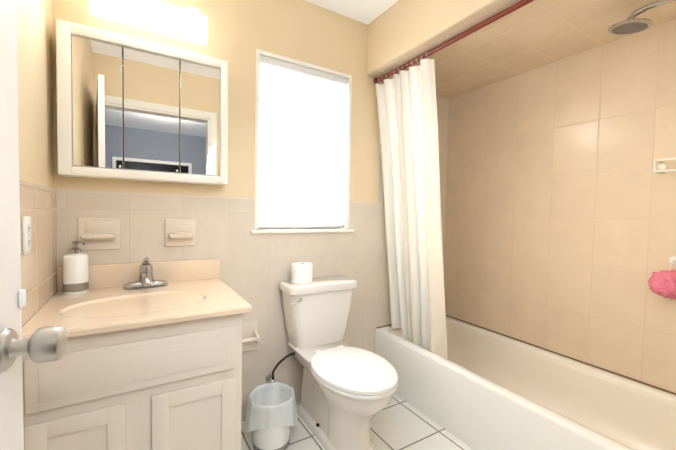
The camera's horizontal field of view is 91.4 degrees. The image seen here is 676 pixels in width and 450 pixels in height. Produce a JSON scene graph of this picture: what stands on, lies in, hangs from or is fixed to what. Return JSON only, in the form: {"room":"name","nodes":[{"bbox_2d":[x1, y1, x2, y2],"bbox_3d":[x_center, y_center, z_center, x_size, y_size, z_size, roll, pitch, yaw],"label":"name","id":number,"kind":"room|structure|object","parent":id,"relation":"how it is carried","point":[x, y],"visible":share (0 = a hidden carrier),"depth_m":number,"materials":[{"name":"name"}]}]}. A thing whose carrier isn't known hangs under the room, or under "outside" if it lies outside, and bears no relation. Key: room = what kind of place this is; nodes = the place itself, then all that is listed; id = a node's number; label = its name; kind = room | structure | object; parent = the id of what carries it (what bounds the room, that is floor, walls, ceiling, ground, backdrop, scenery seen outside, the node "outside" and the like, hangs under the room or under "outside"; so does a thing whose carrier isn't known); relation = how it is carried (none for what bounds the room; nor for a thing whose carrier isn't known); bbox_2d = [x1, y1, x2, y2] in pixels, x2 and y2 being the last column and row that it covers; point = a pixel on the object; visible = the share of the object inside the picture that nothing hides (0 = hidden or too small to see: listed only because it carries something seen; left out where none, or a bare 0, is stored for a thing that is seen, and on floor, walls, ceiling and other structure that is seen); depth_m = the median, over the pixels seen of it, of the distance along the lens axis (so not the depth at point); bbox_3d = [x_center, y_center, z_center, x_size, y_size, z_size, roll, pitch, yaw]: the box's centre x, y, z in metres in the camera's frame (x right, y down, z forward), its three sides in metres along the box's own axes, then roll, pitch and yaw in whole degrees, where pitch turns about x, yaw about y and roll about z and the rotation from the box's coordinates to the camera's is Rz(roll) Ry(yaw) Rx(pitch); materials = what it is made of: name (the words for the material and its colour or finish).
{"room":"bathroom","nodes":[
{"label":"bathroom","id":0,"kind":"room"},
{"bbox_2d":[16,0,53,188],"bbox_3d":[-0.790,-0.080,0.623,0.100,2.416,1.950,0,2,-31],"label":"wall","id":1,"kind":"structure","parent":0,"point":[35,88],"depth_m":1.15,"materials":[{"name":"beige paint"}]},
{"bbox_2d":[0,0,67,449],"bbox_3d":[-0.402,0.134,0.290,0.174,2.012,0.699,0,2,-31],"label":"door","id":2,"kind":"structure","parent":1,"relation":"in","point":[44,344],"depth_m":0.55,"materials":[{"name":"paint"}]},
{"bbox_2d":[19,185,56,326],"bbox_3d":[-0.759,0.512,0.681,0.008,1.231,1.730,0,2,-31],"label":"tile","id":3,"kind":"structure","parent":1,"relation":"attached to","point":[38,270],"depth_m":1.14,"materials":[{"name":"beige tile"}]},
{"bbox_2d":[22,216,30,254],"bbox_3d":[-0.951,0.031,1.010,0.008,0.116,0.072,0,2,-31],"label":"electrical outlet","id":4,"kind":"object","parent":3,"relation":"attached to","point":[26,230],"visible":1,"depth_m":0.99,"materials":[{"name":"white plastic"}]},
{"bbox_2d":[19,180,56,191],"bbox_3d":[-0.747,-0.109,0.659,0.011,0.012,1.730,0,2,-31],"label":"tile trim","id":5,"kind":"structure","parent":3,"relation":"on","point":[24,183],"depth_m":1.10,"materials":[{"name":"beige ceramic"}]},
{"bbox_2d":[52,0,379,228],"bbox_3d":[-0.196,-0.122,2.065,2.612,2.416,0.100,0,2,-31],"label":"wall","id":6,"kind":"structure","parent":0,"point":[231,32],"depth_m":1.81,"materials":[{"name":"beige paint"}]},
{"bbox_2d":[56,19,227,185],"bbox_3d":[-0.856,-0.506,1.516,0.657,0.606,0.120,0,2,-31],"label":"medicine cabinet mirror","id":7,"kind":"object","parent":6,"relation":"attached to","point":[131,108],"visible":0.98,"depth_m":1.44,"materials":[{"name":"white paint"}]},
{"bbox_2d":[89,0,206,44],"bbox_3d":[-0.836,-0.975,1.494,0.475,0.130,0.142,0,2,-31],"label":"sconce","id":8,"kind":"object","parent":6,"relation":"attached to","point":[187,23],"visible":1,"depth_m":1.51,"materials":[{"name":"silver metal"}]},
{"bbox_2d":[56,192,254,419],"bbox_3d":[-0.838,0.475,1.640,0.852,1.231,0.008,0,2,-31],"label":"tile","id":9,"kind":"structure","parent":6,"relation":"attached to","point":[223,234],"depth_m":1.64,"materials":[{"name":"beige tile"}]},
{"bbox_2d":[77,218,119,249],"bbox_3d":[-1.048,0.041,1.446,0.154,0.142,0.070,0,2,-31],"label":"soap dish","id":10,"kind":"object","parent":9,"relation":"attached to","point":[98,233],"visible":0.88,"depth_m":1.46,"materials":[{"name":"beige ceramic"}]},
{"bbox_2d":[57,189,254,199],"bbox_3d":[-0.826,-0.146,1.616,0.852,0.012,0.011,0,2,-31],"label":"tile trim","id":11,"kind":"structure","parent":9,"relation":"on","point":[143,194],"depth_m":1.57,"materials":[{"name":"beige ceramic"}]},
{"bbox_2d":[165,219,194,246],"bbox_3d":[-0.768,0.039,1.613,0.135,0.135,0.075,0,2,-31],"label":"toothbrush holder","id":12,"kind":"object","parent":9,"relation":"attached to","point":[179,232],"visible":1,"depth_m":1.63,"materials":[{"name":"beige ceramic"}]},
{"bbox_2d":[242,320,259,351],"bbox_3d":[-0.503,0.621,1.795,0.157,0.170,0.085,0,2,-31],"label":"toilet paper holder","id":13,"kind":"object","parent":9,"relation":"attached to","point":[250,338],"visible":0.42,"depth_m":1.83,"materials":[{"name":"beige ceramic"}]},
{"bbox_2d":[253,229,349,402],"bbox_3d":[-0.205,0.556,2.028,0.632,1.064,0.008,0,2,-31],"label":"tile","id":14,"kind":"structure","parent":6,"relation":"attached to","point":[277,255],"depth_m":1.94,"materials":[{"name":"beige tile"}]},
{"bbox_2d":[250,49,353,233],"bbox_3d":[-0.207,-0.463,2.024,0.682,1.016,0.130,0,2,-31],"label":"window","id":15,"kind":"structure","parent":6,"relation":"in","point":[347,141],"depth_m":2.00,"materials":[{"name":"white paint"}]},
{"bbox_2d":[258,55,347,228],"bbox_3d":[-0.202,-0.465,2.016,0.591,0.969,0.049,0,2,-31],"label":"window blinds","id":16,"kind":"object","parent":15,"relation":"attached to","point":[295,189],"visible":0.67,"depth_m":2.00,"materials":[{"name":"white paint"}]},
{"bbox_2d":[347,203,377,352],"bbox_3d":[0.165,0.471,2.249,0.231,1.231,0.008,0,2,-31],"label":"tile","id":17,"kind":"structure","parent":6,"relation":"attached to","point":[363,221],"depth_m":2.24,"materials":[{"name":"beige tile"}]},
{"bbox_2d":[350,201,377,203],"bbox_3d":[0.177,-0.150,2.225,0.231,0.012,0.011,0,2,-31],"label":"wall tile trim","id":18,"kind":"structure","parent":17,"relation":"on","point":[364,202],"depth_m":2.22,"materials":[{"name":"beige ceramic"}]},
{"bbox_2d":[375,80,448,330],"bbox_3d":[0.566,0.044,2.472,0.688,2.083,0.008,0,2,-31],"label":"tile","id":19,"kind":"object","parent":6,"relation":"attached to","point":[383,315],"visible":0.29,"depth_m":2.35,"materials":[{"name":"beige tile"}]},
{"bbox_2d":[373,0,533,83],"bbox_3d":[0.703,-0.936,1.501,0.048,0.048,1.713,0,2,-31],"label":"curtain rod","id":20,"kind":"object","parent":6,"relation":"attached to","point":[501,14],"visible":0.9,"depth_m":1.63,"materials":[{"name":"red metal"}]},
{"bbox_2d":[376,315,675,394],"bbox_3d":[1.004,0.757,1.764,0.679,0.007,1.714,0,2,-31],"label":"trim","id":21,"kind":"structure","parent":6,"relation":"attached to","point":[562,355],"depth_m":1.88,"materials":[{"name":"beige tile"}]},
{"bbox_2d":[305,0,397,24],"bbox_3d":[0.306,-1.321,1.230,2.612,0.060,1.950,0,2,-31],"label":"ceiling","id":22,"kind":"structure","parent":0,"point":[367,12],"depth_m":2.00,"materials":[{"name":"white paint"}]},
{"bbox_2d":[241,393,473,449],"bbox_3d":[0.261,1.153,1.320,2.612,0.060,1.950,0,2,-31],"label":"floor","id":23,"kind":"structure","parent":0,"point":[398,423],"depth_m":1.75,"materials":[{"name":"tile"}]},
{"bbox_2d":[22,258,252,449],"bbox_3d":[-0.764,0.645,1.338,0.661,0.913,0.595,0,2,-31],"label":"bathroom vanity","id":24,"kind":"object","parent":23,"relation":"on","point":[158,368],"visible":0.92,"depth_m":1.13,"materials":[{"name":"paint"}]},
{"bbox_2d":[63,241,88,294],"bbox_3d":[-1.091,0.174,1.373,0.086,0.218,0.086,0,2,-31],"label":"soap dispenser","id":25,"kind":"object","parent":24,"relation":"on","point":[75,273],"visible":1,"depth_m":1.34,"materials":[{"name":"white ceramic"}]},
{"bbox_2d":[123,257,167,289],"bbox_3d":[-0.845,0.210,1.455,0.176,0.150,0.177,0,2,-31],"label":"faucet","id":26,"kind":"object","parent":24,"relation":"on","point":[146,279],"visible":0.96,"depth_m":1.48,"materials":[{"name":"silver metal"}]},
{"bbox_2d":[245,382,297,449],"bbox_3d":[-0.331,0.971,1.656,0.266,0.256,0.229,0,2,-31],"label":"trash can","id":27,"kind":"object","parent":23,"relation":"on","point":[271,416],"visible":1,"depth_m":1.58,"materials":[{"name":"white plastic"}]},
{"bbox_2d":[265,275,397,449],"bbox_3d":[-0.007,0.720,1.710,0.502,0.764,0.754,0,2,-31],"label":"toilet","id":28,"kind":"object","parent":23,"relation":"on","point":[347,391],"visible":1,"depth_m":1.72,"materials":[{"name":"ceramic"}]},
{"bbox_2d":[291,262,312,283],"bbox_3d":[-0.206,0.274,1.885,0.120,0.105,0.120,0,2,-31],"label":"toilet paper roll","id":29,"kind":"object","parent":28,"relation":"on","point":[301,272],"visible":1,"depth_m":1.83,"materials":[{"name":"paper"}]},
{"bbox_2d":[375,316,675,449],"bbox_3d":[0.995,0.940,1.768,0.685,0.356,1.708,0,2,-31],"label":"bathtub","id":30,"kind":"object","parent":23,"relation":"on","point":[481,389],"visible":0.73,"depth_m":1.72,"materials":[{"name":"ceramic"}]},
{"bbox_2d":[367,0,492,74],"bbox_3d":[0.990,-1.132,1.666,0.809,0.325,1.730,0,2,-31],"label":"wall","id":31,"kind":"structure","parent":0,"point":[397,28],"depth_m":1.86,"materials":[{"name":"beige paint"}]},
{"bbox_2d":[368,0,675,98],"bbox_3d":[0.985,-0.965,1.666,0.801,0.008,1.722,0,2,-31],"label":"ceiling","id":32,"kind":"structure","parent":31,"relation":"attached to","point":[534,34],"depth_m":1.71,"materials":[{"name":"beige paint"}]},
{"bbox_2d":[375,50,447,359],"bbox_3d":[0.468,-0.075,2.099,0.282,1.805,0.460,0,2,-31],"label":"shower curtain","id":33,"kind":"object","parent":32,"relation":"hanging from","point":[407,115],"visible":0.98,"depth_m":2.04,"materials":[{"name":"fabric"}]},
{"bbox_2d":[608,0,674,34],"bbox_3d":[1.330,-0.821,1.208,0.144,0.132,0.554,0,2,-31],"label":"shower head","id":34,"kind":"object","parent":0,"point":[631,24],"visible":1,"depth_m":1.35},
{"bbox_3d":[1.364,-0.088,1.931,0.100,2.416,1.950,0,2,-31],"label":"wall","id":35,"kind":"structure","parent":0,"visible":0},
{"bbox_2d":[444,19,675,394],"bbox_3d":[1.310,0.078,1.918,0.008,2.083,1.730,0,2,-31],"label":"tile","id":36,"kind":"structure","parent":35,"relation":"attached to","point":[560,232],"depth_m":1.86,"materials":[{"name":"beige tile"}]},
{"bbox_2d":[648,256,675,299],"bbox_3d":[1.487,0.237,1.482,0.142,0.187,0.136,0,2,-31],"label":"loofah","id":37,"kind":"object","parent":36,"relation":"attached to","point":[662,283],"visible":1,"depth_m":1.46,"materials":[{"name":"pink plastic"}]},
{"bbox_2d":[653,158,675,173],"bbox_3d":[1.543,-0.264,1.423,0.104,0.058,0.272,0,2,-31],"label":"caddy shelf","id":38,"kind":"object","parent":35,"relation":"attached to","point":[662,167],"visible":1,"depth_m":1.50,"materials":[{"name":"white plastic"}]},
{"label":"outside","id":39,"kind":"structure","parent":0,"visible":0},
{"bbox_2d":[261,68,336,160],"bbox_3d":[-0.306,-0.481,2.186,1.232,1.594,0.010,0,2,-31],"label":"sky","id":40,"kind":"structure","parent":39,"point":[298,105],"depth_m":2.19,"materials":[{"name":"white"}]}
]}

